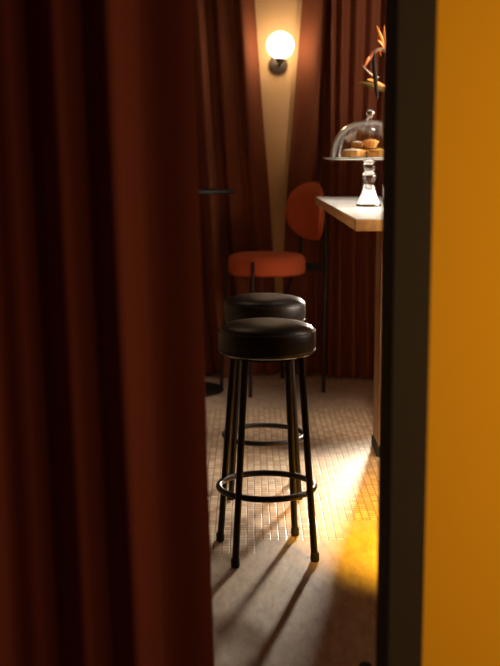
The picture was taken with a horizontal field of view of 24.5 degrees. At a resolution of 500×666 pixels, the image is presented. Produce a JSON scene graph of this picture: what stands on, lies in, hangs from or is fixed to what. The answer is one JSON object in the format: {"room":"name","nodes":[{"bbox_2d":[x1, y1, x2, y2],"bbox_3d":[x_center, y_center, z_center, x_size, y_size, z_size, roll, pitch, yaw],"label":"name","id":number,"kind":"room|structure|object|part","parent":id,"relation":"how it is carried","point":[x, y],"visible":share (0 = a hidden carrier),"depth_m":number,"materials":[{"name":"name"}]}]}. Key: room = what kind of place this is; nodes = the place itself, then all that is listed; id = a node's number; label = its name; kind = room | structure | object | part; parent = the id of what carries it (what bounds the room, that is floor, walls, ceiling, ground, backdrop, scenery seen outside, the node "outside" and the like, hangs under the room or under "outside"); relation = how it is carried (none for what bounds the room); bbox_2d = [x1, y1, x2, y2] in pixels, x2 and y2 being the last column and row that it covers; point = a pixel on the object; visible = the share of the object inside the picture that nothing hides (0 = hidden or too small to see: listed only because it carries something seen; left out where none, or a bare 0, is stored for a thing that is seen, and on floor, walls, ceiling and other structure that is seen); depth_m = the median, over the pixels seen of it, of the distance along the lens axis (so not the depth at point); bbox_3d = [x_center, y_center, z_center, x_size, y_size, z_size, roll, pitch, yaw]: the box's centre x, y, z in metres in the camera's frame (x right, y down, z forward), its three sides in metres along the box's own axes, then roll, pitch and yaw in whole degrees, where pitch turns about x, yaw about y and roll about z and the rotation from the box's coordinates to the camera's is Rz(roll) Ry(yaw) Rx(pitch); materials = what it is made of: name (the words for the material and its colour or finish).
{"room":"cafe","nodes":[
{"label":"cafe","id":0,"kind":"room"},
{"bbox_2d":[255,0,301,293],"bbox_3d":[0.150,-1.056,7.132,5.500,2.600,0.180,0,8,0],"label":"wall","id":1,"kind":"structure","parent":0,"point":[272,16],"depth_m":6.99,"materials":[{"name":"beige paint"}]},
{"bbox_2d":[267,32,293,73],"bbox_3d":[0.179,-1.664,6.830,0.158,0.235,0.239,0,8,0],"label":"wall sconce","id":2,"kind":"object","parent":1,"relation":"attached to","point":[280,45],"visible":1,"depth_m":6.74,"materials":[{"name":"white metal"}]},
{"bbox_3d":[0.179,-1.696,6.784,0.158,0.158,0.158,0,8,0],"label":"globe","id":3,"kind":"part","parent":2,"relation":"part of","materials":[{"name":"white glass"}]},
{"bbox_2d":[205,372,378,665],"bbox_3d":[0.150,0.924,3.020,5.500,0.100,8.900,0,8,0],"label":"floor","id":4,"kind":"structure","parent":0,"point":[280,607],"depth_m":4.01,"materials":[{"name":"tile"}]},
{"bbox_2d":[199,189,235,396],"bbox_3d":[-0.380,-0.238,6.557,0.600,1.152,0.600,0,8,0],"label":"bar table","id":5,"kind":"object","parent":4,"relation":"on","point":[211,389],"visible":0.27,"depth_m":6.51,"materials":[{"name":"black metal"}]},
{"bbox_2d":[222,293,305,499],"bbox_3d":[0.057,0.239,4.581,0.341,0.793,0.341,0,9,-1],"label":"bar stool","id":6,"kind":"object","parent":4,"relation":"on","point":[250,305],"visible":0.66,"depth_m":4.46,"materials":[{"name":"black leather"}]},
{"bbox_3d":[-0.058,0.272,4.698,0.081,0.667,0.023,8,12,43],"label":"leg","id":7,"kind":"part","parent":6,"relation":"part of","materials":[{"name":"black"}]},
{"bbox_3d":[-0.054,0.305,4.474,0.064,0.667,0.064,0,9,-1],"label":"leg","id":8,"kind":"part","parent":6,"relation":"part of","materials":[{"name":"black metal"}]},
{"bbox_3d":[0.057,-0.097,4.530,0.324,0.113,0.324,0,9,-1],"label":"seat","id":9,"kind":"part","parent":6,"relation":"part of","materials":[{"name":"black leather"}]},
{"bbox_3d":[0.172,0.305,4.478,0.081,0.667,0.023,8,12,43],"label":"leg","id":10,"kind":"part","parent":6,"relation":"part of","materials":[{"name":"black metal"}]},
{"bbox_2d":[216,317,318,567],"bbox_3d":[0.056,0.348,3.851,0.341,0.793,0.341,-2,9,-12],"label":"bar stool","id":11,"kind":"object","parent":4,"relation":"on","point":[266,340],"visible":1,"depth_m":3.74,"materials":[{"name":"black leather"}]},
{"bbox_3d":[-0.079,0.385,3.944,0.081,0.667,0.023,5,10,33],"label":"leg","id":12,"kind":"part","parent":11,"relation":"part of","materials":[{"name":"black metal"}]},
{"bbox_3d":[-0.032,0.417,3.725,0.023,0.667,0.081,5,10,33],"label":"leg","id":13,"kind":"part","parent":11,"relation":"part of","materials":[{"name":"black metal"}]},
{"bbox_3d":[0.056,0.012,3.800,0.324,0.113,0.324,-2,9,-12],"label":"seat","id":14,"kind":"part","parent":11,"relation":"part of","materials":[{"name":"black leather"}]},
{"bbox_3d":[0.056,0.071,3.809,0.256,0.009,0.256,-2,9,-12],"label":"seat frame","id":15,"kind":"part","parent":11,"relation":"part of","materials":[{"name":"black"}]},
{"bbox_3d":[0.143,0.378,3.991,0.023,0.667,0.081,5,10,33],"label":"leg","id":16,"kind":"part","parent":11,"relation":"part of","materials":[{"name":"black metal"}]},
{"bbox_3d":[0.190,0.410,3.772,0.081,0.667,0.023,5,10,33],"label":"leg","id":17,"kind":"part","parent":11,"relation":"part of","materials":[{"name":"black metal"}]},
{"bbox_2d":[220,182,327,397],"bbox_3d":[0.144,-0.269,6.638,0.556,1.190,0.522,-4,10,-27],"label":"bar chair","id":18,"kind":"object","parent":4,"relation":"on","point":[305,218],"visible":0.88,"depth_m":6.56,"materials":[{"name":"orange fabric"}]},
{"bbox_3d":[-0.149,-0.068,6.714,0.058,0.746,0.021,2,9,16],"label":"leg","id":19,"kind":"part","parent":18,"relation":"part of","materials":[{"name":"black metal"}]},
{"bbox_3d":[0.008,-0.022,6.409,0.021,0.746,0.058,3,9,20],"label":"leg","id":20,"kind":"part","parent":18,"relation":"part of","materials":[{"name":"black metal"}]},
{"bbox_3d":[0.095,-0.399,6.593,0.446,0.125,0.446,-4,10,-27],"label":"seat","id":21,"kind":"part","parent":18,"relation":"part of","materials":[{"name":"orange fabric"}]},
{"bbox_3d":[0.250,-0.251,6.918,0.148,1.048,0.026,5,10,30],"label":"leg","id":22,"kind":"part","parent":18,"relation":"part of","materials":[{"name":"black metal"}]},
{"bbox_3d":[0.346,-0.707,6.677,0.103,0.336,0.398,-4,10,-27],"label":"backrest","id":23,"kind":"part","parent":18,"relation":"part of","materials":[{"name":"orange fabric"}]},
{"bbox_3d":[0.428,-0.200,6.572,0.026,1.048,0.148,1,9,5],"label":"leg","id":24,"kind":"part","parent":18,"relation":"part of","materials":[{"name":"black metal"}]},
{"bbox_2d":[315,197,381,456],"bbox_3d":[0.722,-0.005,5.105,0.740,1.120,2.440,0,8,0],"label":"countertop","id":25,"kind":"structure","parent":4,"relation":"on","point":[345,209],"depth_m":5.13,"materials":[{"name":"brown wood"}]},
{"bbox_2d":[324,157,382,206],"bbox_3d":[0.503,-0.638,4.859,0.388,0.206,0.388,0,8,0],"label":"cake stand","id":26,"kind":"object","parent":25,"relation":"on","point":[368,197],"visible":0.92,"depth_m":4.83,"materials":[{"name":"clear glass"}]},
{"bbox_3d":[0.503,-0.734,4.845,0.388,0.012,0.388,0,8,0],"label":"plate","id":27,"kind":"part","parent":26,"relation":"part of","materials":[{"name":"clear glass"}]},
{"bbox_2d":[330,109,382,156],"bbox_3d":[0.505,-0.837,4.829,0.340,0.202,0.340,0,8,0],"label":"cake dome","id":28,"kind":"object","parent":26,"relation":"on","point":[361,138],"visible":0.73,"depth_m":4.71,"materials":[{"name":"clear glass"}]},
{"bbox_3d":[0.505,-0.915,4.818,0.040,0.043,0.040,0,8,0],"label":"knob","id":29,"kind":"part","parent":28,"relation":"part of","materials":[{"name":"clear glass"}]},
{"bbox_3d":[0.792,-0.019,5.174,0.439,1.029,0.220,0,8,0],"label":"support panel","id":30,"kind":"part","parent":25,"relation":"part of","materials":[{"name":"brown wood"}]},
{"bbox_3d":[0.652,-0.689,5.155,0.122,0.220,0.122,0,8,0],"label":"vase","id":31,"kind":"object","parent":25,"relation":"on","visible":0},
{"bbox_2d":[358,65,383,91],"bbox_3d":[0.562,-0.884,5.096,0.181,0.594,0.043,-4,9,-26],"label":"flower","id":32,"kind":"object","parent":31,"relation":"in","point":[368,84],"visible":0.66,"depth_m":5.05,"materials":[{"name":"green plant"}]},
{"bbox_2d":[364,26,383,66],"bbox_3d":[0.591,-0.970,5.085,0.196,0.767,0.026,-2,9,-16],"label":"flower","id":33,"kind":"object","parent":31,"relation":"in","point":[380,36],"visible":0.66,"depth_m":5.03,"materials":[{"name":"orange plant"}]},
{"bbox_2d":[372,48,383,99],"bbox_3d":[0.599,-0.915,5.070,0.134,0.664,0.016,-2,9,-15],"label":"drooping leaf","id":34,"kind":"object","parent":31,"relation":"in","point":[374,68],"visible":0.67,"depth_m":5.02,"materials":[{"name":"green plant"}]},
{"bbox_3d":[0.547,-1.124,5.024,0.029,0.211,0.013,0,8,0],"label":"blade","id":35,"kind":"part","parent":34,"relation":"part of","materials":[{"name":"green plant"}]},
{"bbox_2d":[359,661,370,665],"bbox_3d":[0.288,0.859,2.879,0.038,0.070,0.038,0,8,0],"label":"door stop","id":36,"kind":"object","parent":4,"relation":"on","point":[364,663],"visible":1,"depth_m":2.87,"materials":[{"name":"black rubber"}]},
{"bbox_2d":[422,0,499,665],"bbox_3d":[0.150,-0.272,1.886,5.300,2.600,0.120,0,8,0],"label":"wall","id":37,"kind":"structure","parent":0,"point":[461,606],"depth_m":1.87,"materials":[{"name":"orange paint"}]},
{"bbox_2d":[376,0,437,665],"bbox_3d":[-0.535,-0.113,1.909,1.650,2.280,0.150,0,8,0],"label":"door frame","id":38,"kind":"structure","parent":37,"relation":"in","point":[410,26],"depth_m":1.86,"materials":[{"name":"brown paint"}]},
{"bbox_3d":[0.150,-1.747,2.621,5.500,0.100,8.900,0,8,0],"label":"ceiling","id":39,"kind":"structure","parent":0,"visible":0},
{"bbox_2d":[0,0,213,665],"bbox_3d":[-0.608,-0.323,2.213,1.087,2.592,0.199,0,8,0],"label":"curtain","id":40,"kind":"object","parent":39,"relation":"hanging from","point":[105,549],"visible":1,"depth_m":2.23,"materials":[{"name":"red fabric"}]},
{"bbox_2d":[193,0,279,376],"bbox_3d":[-0.577,-1.025,6.915,1.551,2.592,0.194,0,8,0],"label":"velvet curtain","id":41,"kind":"object","parent":39,"relation":"hanging from","point":[230,124],"visible":0.16,"depth_m":6.91,"materials":[{"name":"red fabric"}]},
{"bbox_2d":[283,0,331,375],"bbox_3d":[0.353,-1.030,6.944,0.299,2.592,0.134,0,8,0],"label":"velvet curtain","id":42,"kind":"object","parent":39,"relation":"hanging from","point":[310,136],"visible":0.62,"depth_m":6.92,"materials":[{"name":"red fabric"}]},
{"bbox_2d":[328,0,384,378],"bbox_3d":[1.538,-1.012,6.826,2.128,2.592,0.091,0,8,0],"label":"velvet curtain","id":43,"kind":"object","parent":39,"relation":"hanging from","point":[354,35],"visible":0.32,"depth_m":6.85,"materials":[{"name":"red fabric"}]}
]}

